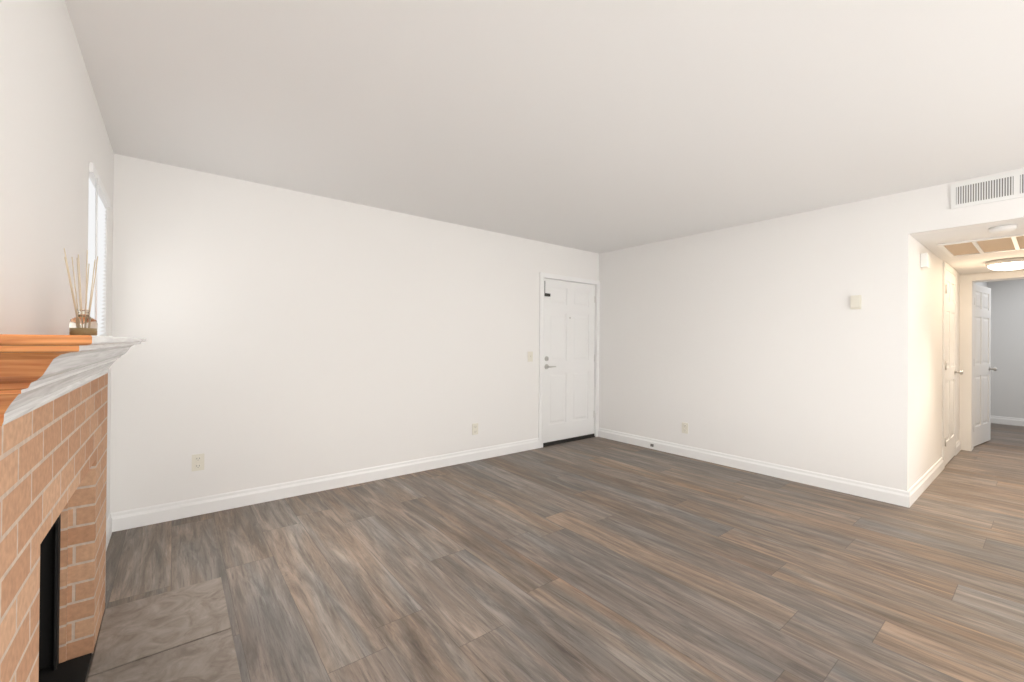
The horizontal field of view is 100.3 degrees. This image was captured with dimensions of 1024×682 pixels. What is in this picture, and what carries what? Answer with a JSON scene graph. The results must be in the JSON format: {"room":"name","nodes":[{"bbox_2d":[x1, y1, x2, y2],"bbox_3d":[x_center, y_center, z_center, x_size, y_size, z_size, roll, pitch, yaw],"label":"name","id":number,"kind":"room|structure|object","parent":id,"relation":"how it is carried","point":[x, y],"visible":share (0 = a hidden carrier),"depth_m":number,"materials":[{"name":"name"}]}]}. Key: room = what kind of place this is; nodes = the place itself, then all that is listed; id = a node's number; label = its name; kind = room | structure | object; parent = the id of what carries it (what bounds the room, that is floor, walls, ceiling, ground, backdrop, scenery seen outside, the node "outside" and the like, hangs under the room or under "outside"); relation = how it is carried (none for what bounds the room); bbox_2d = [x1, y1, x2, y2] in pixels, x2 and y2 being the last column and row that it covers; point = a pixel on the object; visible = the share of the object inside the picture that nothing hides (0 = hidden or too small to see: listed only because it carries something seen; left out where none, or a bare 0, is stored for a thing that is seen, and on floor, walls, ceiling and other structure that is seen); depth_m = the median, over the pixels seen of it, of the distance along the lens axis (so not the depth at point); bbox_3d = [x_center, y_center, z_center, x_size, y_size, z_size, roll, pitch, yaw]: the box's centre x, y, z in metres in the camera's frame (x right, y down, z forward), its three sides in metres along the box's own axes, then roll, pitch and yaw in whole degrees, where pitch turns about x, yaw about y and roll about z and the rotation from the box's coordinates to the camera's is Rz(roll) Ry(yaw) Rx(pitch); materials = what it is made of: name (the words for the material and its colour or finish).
{"room":"living room","nodes":[
{"label":"living room","id":0,"kind":"room"},
{"bbox_2d":[0,0,113,642],"bbox_3d":[-0.765,0.065,0.136,0.400,2.540,6.602,1,0,-38],"label":"wall","id":1,"kind":"structure","parent":0,"point":[54,140],"depth_m":1.33,"materials":[{"name":"white paint"}]},
{"bbox_2d":[87,162,110,335],"bbox_3d":[-2.208,-0.290,2.218,0.134,1.079,0.699,1,0,-38],"label":"window blinds","id":2,"kind":"object","parent":1,"relation":"attached to","point":[99,201],"visible":0.31,"depth_m":2.19,"materials":[{"name":"white paint"}]},
{"bbox_2d":[106,512,117,549],"bbox_3d":[-2.271,1.170,2.358,0.015,0.120,0.950,1,0,-38],"label":"baseboard","id":3,"kind":"structure","parent":1,"relation":"attached to","point":[112,521],"depth_m":2.71,"materials":[{"name":"white paint"}]},
{"bbox_2d":[110,154,598,512],"bbox_3d":[-0.703,0.031,4.317,4.884,2.440,0.120,1,0,-38],"label":"wall","id":4,"kind":"structure","parent":0,"point":[289,335],"depth_m":3.44,"materials":[{"name":"white paint"}]},
{"bbox_2d":[192,453,203,470],"bbox_3d":[-2.227,0.861,3.031,0.072,0.116,0.010,1,0,-38],"label":"electrical outlet","id":5,"kind":"object","parent":4,"relation":"attached to","point":[197,462],"visible":1,"depth_m":3.03,"materials":[{"name":"beige plastic"}]},
{"bbox_2d":[118,438,538,530],"bbox_3d":[-1.136,1.186,3.892,3.698,0.120,0.015,1,0,-38],"label":"baseboard","id":6,"kind":"structure","parent":4,"relation":"attached to","point":[135,518],"depth_m":3.43,"materials":[{"name":"white paint"}]},
{"bbox_2d":[472,423,477,434],"bbox_3d":[-0.386,0.924,4.488,0.072,0.116,0.010,1,0,-38],"label":"electrical outlet","id":7,"kind":"object","parent":4,"relation":"attached to","point":[475,429],"visible":1,"depth_m":4.48,"materials":[{"name":"beige plastic"}]},
{"bbox_2d":[528,352,532,361],"bbox_3d":[0.216,0.181,4.955,0.072,0.116,0.020,1,0,-38],"label":"light switch","id":8,"kind":"object","parent":4,"relation":"attached to","point":[530,356],"visible":1,"depth_m":4.96,"materials":[{"name":"beige plastic"}]},
{"bbox_2d":[543,278,594,446],"bbox_3d":[0.714,0.259,5.413,0.958,2.016,0.156,1,0,-38],"label":"entry door","id":9,"kind":"structure","parent":4,"relation":"in","point":[569,335],"depth_m":5.39,"materials":[{"name":"white paint"}]},
{"bbox_2d":[538,272,599,447],"bbox_3d":[0.704,0.230,5.418,1.065,2.074,0.140,1,0,-38],"label":"door frame","id":10,"kind":"structure","parent":4,"relation":"attached to","point":[543,276],"depth_m":5.23,"materials":[{"name":"white paint"}]},
{"bbox_2d":[65,0,1023,253],"bbox_3d":[1.314,-1.232,1.777,4.894,0.100,6.602,1,0,-38],"label":"ceiling","id":11,"kind":"structure","parent":0,"point":[598,126],"depth_m":2.12,"materials":[{"name":"white paint"}]},
{"bbox_2d":[85,423,1023,681],"bbox_3d":[3.532,1.334,3.539,11.185,0.100,6.602,1,0,-38],"label":"floor","id":12,"kind":"structure","parent":0,"point":[596,559],"depth_m":2.30,"materials":[{"name":"laminate"}]},
{"bbox_2d":[0,334,145,681],"bbox_3d":[-1.483,0.610,1.289,0.495,1.247,1.815,1,0,-38],"label":"fireplace","id":13,"kind":"object","parent":12,"relation":"on","point":[53,433],"visible":1,"depth_m":1.09,"materials":[{"name":"brick"}]},
{"bbox_2d":[64,248,97,335],"bbox_3d":[-1.324,-0.142,1.321,0.074,0.255,0.223,1,0,-38],"label":"reed diffuser","id":14,"kind":"object","parent":13,"relation":"on","point":[82,322],"visible":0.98,"depth_m":1.31,"materials":[{"name":"clear glass"}]},
{"bbox_2d":[87,577,241,681],"bbox_3d":[-1.216,1.230,1.494,0.438,0.011,1.515,1,0,-38],"label":"hearth slab","id":15,"kind":"object","parent":12,"relation":"on","point":[183,634],"visible":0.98,"depth_m":1.75,"materials":[{"name":"tile"}]},
{"bbox_2d":[991,416,1023,425],"bbox_3d":[8.750,1.277,5.752,0.015,0.120,3.160,1,0,-38],"label":"baseboard","id":16,"kind":"structure","parent":12,"relation":"on","point":[994,419],"depth_m":6.81,"materials":[{"name":"white paint"}]},
{"bbox_2d":[599,168,1023,490],"bbox_3d":[3.213,0.060,3.206,0.120,2.440,6.482,1,0,-38],"label":"wall","id":17,"kind":"structure","parent":0,"point":[760,340],"depth_m":3.98,"materials":[{"name":"white paint"}]},
{"bbox_2d":[682,422,687,433],"bbox_3d":[1.914,0.963,4.730,0.010,0.116,0.072,1,0,-38],"label":"electrical outlet","id":18,"kind":"object","parent":17,"relation":"attached to","point":[684,427],"visible":1,"depth_m":4.73,"materials":[{"name":"beige plastic"}]},
{"bbox_2d":[598,428,913,507],"bbox_3d":[2.097,1.215,4.491,0.015,0.120,3.085,1,0,-38],"label":"baseboard","id":19,"kind":"structure","parent":17,"relation":"attached to","point":[853,487],"depth_m":3.99,"materials":[{"name":"white paint"}]},
{"bbox_2d":[850,295,860,309],"bbox_3d":[2.853,-0.322,3.548,0.026,0.116,0.072,1,0,-38],"label":"thermostat","id":20,"kind":"object","parent":17,"relation":"attached to","point":[855,301],"visible":1,"depth_m":3.54,"materials":[{"name":"beige plastic"}]},
{"bbox_2d":[951,170,1023,208],"bbox_3d":[3.401,-1.052,2.880,0.009,0.179,0.622,1,0,-38],"label":"air vent","id":21,"kind":"object","parent":17,"relation":"in","point":[1002,187],"visible":1,"depth_m":2.98,"materials":[{"name":"white plastic"}]},
{"bbox_2d":[910,237,959,487],"bbox_3d":[4.237,0.239,4.311,2.861,2.108,0.120,1,0,-38],"label":"wall","id":22,"kind":"structure","parent":0,"point":[926,364],"depth_m":3.80,"materials":[{"name":"white paint"}]},
{"bbox_2d":[920,253,929,267],"bbox_3d":[3.489,-0.679,3.611,0.100,0.115,0.044,1,0,-38],"label":"door chime","id":23,"kind":"object","parent":22,"relation":"attached to","point":[924,259],"visible":0.98,"depth_m":3.58,"materials":[{"name":"white plastic"}]},
{"bbox_2d":[911,457,943,501],"bbox_3d":[3.708,1.226,3.809,1.653,0.120,0.015,1,0,-38],"label":"baseboard","id":24,"kind":"structure","parent":22,"relation":"attached to","point":[920,486],"depth_m":3.78,"materials":[{"name":"white paint"}]},
{"bbox_2d":[942,261,956,467],"bbox_3d":[4.689,0.248,4.660,0.920,2.100,0.134,1,0,-38],"label":"door frame","id":25,"kind":"structure","parent":22,"relation":"attached to","point":[949,268],"depth_m":4.33,"materials":[{"name":"white paint"}]},
{"bbox_2d":[945,270,963,464],"bbox_3d":[4.737,0.276,4.595,0.784,2.020,0.101,1,0,-38],"label":"hall door","id":26,"kind":"structure","parent":22,"relation":"in","point":[950,336],"depth_m":4.60,"materials":[{"name":"white paint"}]},
{"bbox_2d":[956,440,960,454],"bbox_3d":[5.230,1.244,5.013,0.381,0.120,0.015,1,0,-38],"label":"baseboard","id":27,"kind":"structure","parent":22,"relation":"attached to","point":[958,445],"depth_m":5.00,"materials":[{"name":"white paint"}]},
{"bbox_2d":[912,221,1023,273],"bbox_3d":[4.674,-0.863,3.952,3.081,0.100,1.220,1,0,-38],"label":"ceiling","id":28,"kind":"structure","parent":0,"point":[969,264],"depth_m":3.68,"materials":[{"name":"white paint"}]},
{"bbox_2d":[937,234,1023,256],"bbox_3d":[4.110,-0.812,3.625,0.750,0.012,0.630,1,0,-38],"label":"ceiling vent","id":29,"kind":"object","parent":28,"relation":"in","point":[989,245],"visible":1,"depth_m":3.66,"materials":[{"name":"white plastic"}]},
{"bbox_2d":[989,224,1016,232],"bbox_3d":[3.554,-0.807,3.095,0.136,0.036,0.136,1,0,-38],"label":"smoke detector","id":30,"kind":"object","parent":28,"relation":"attached to","point":[1003,228],"visible":1,"depth_m":3.06,"materials":[{"name":"white plastic"}]},
{"bbox_2d":[985,257,1023,270],"bbox_3d":[4.990,-0.760,4.277,0.340,0.096,0.340,1,0,-38],"label":"light","id":31,"kind":"object","parent":28,"relation":"attached to","point":[1016,263],"visible":1,"depth_m":4.22,"materials":[{"name":"white glass"}]},
{"bbox_2d":[960,269,1023,275],"bbox_3d":[5.786,0.254,4.835,0.220,2.108,1.220,1,0,-38],"label":"wall","id":32,"kind":"structure","parent":0,"point":[992,272],"depth_m":4.95,"materials":[{"name":"white paint"}]},
{"bbox_2d":[974,284,996,445],"bbox_3d":[5.980,0.301,5.415,0.810,1.998,0.101,1,0,-31],"label":"hall door","id":33,"kind":"structure","parent":32,"relation":"in","point":[982,363],"depth_m":5.44,"materials":[{"name":"white paint"}]},
{"bbox_2d":[959,271,1023,450],"bbox_3d":[5.774,0.263,4.838,0.236,2.090,0.960,1,0,-38],"label":"door frame","id":34,"kind":"structure","parent":32,"relation":"attached to","point":[966,405],"depth_m":5.10,"materials":[{"name":"white paint"}]},
{"bbox_2d":[974,279,1023,417],"bbox_3d":[6.578,0.092,4.031,0.020,2.440,3.400,1,0,-38],"label":"wall","id":35,"kind":"structure","parent":0,"point":[1007,345],"depth_m":4.99,"materials":[{"name":"white paint"}]}
]}

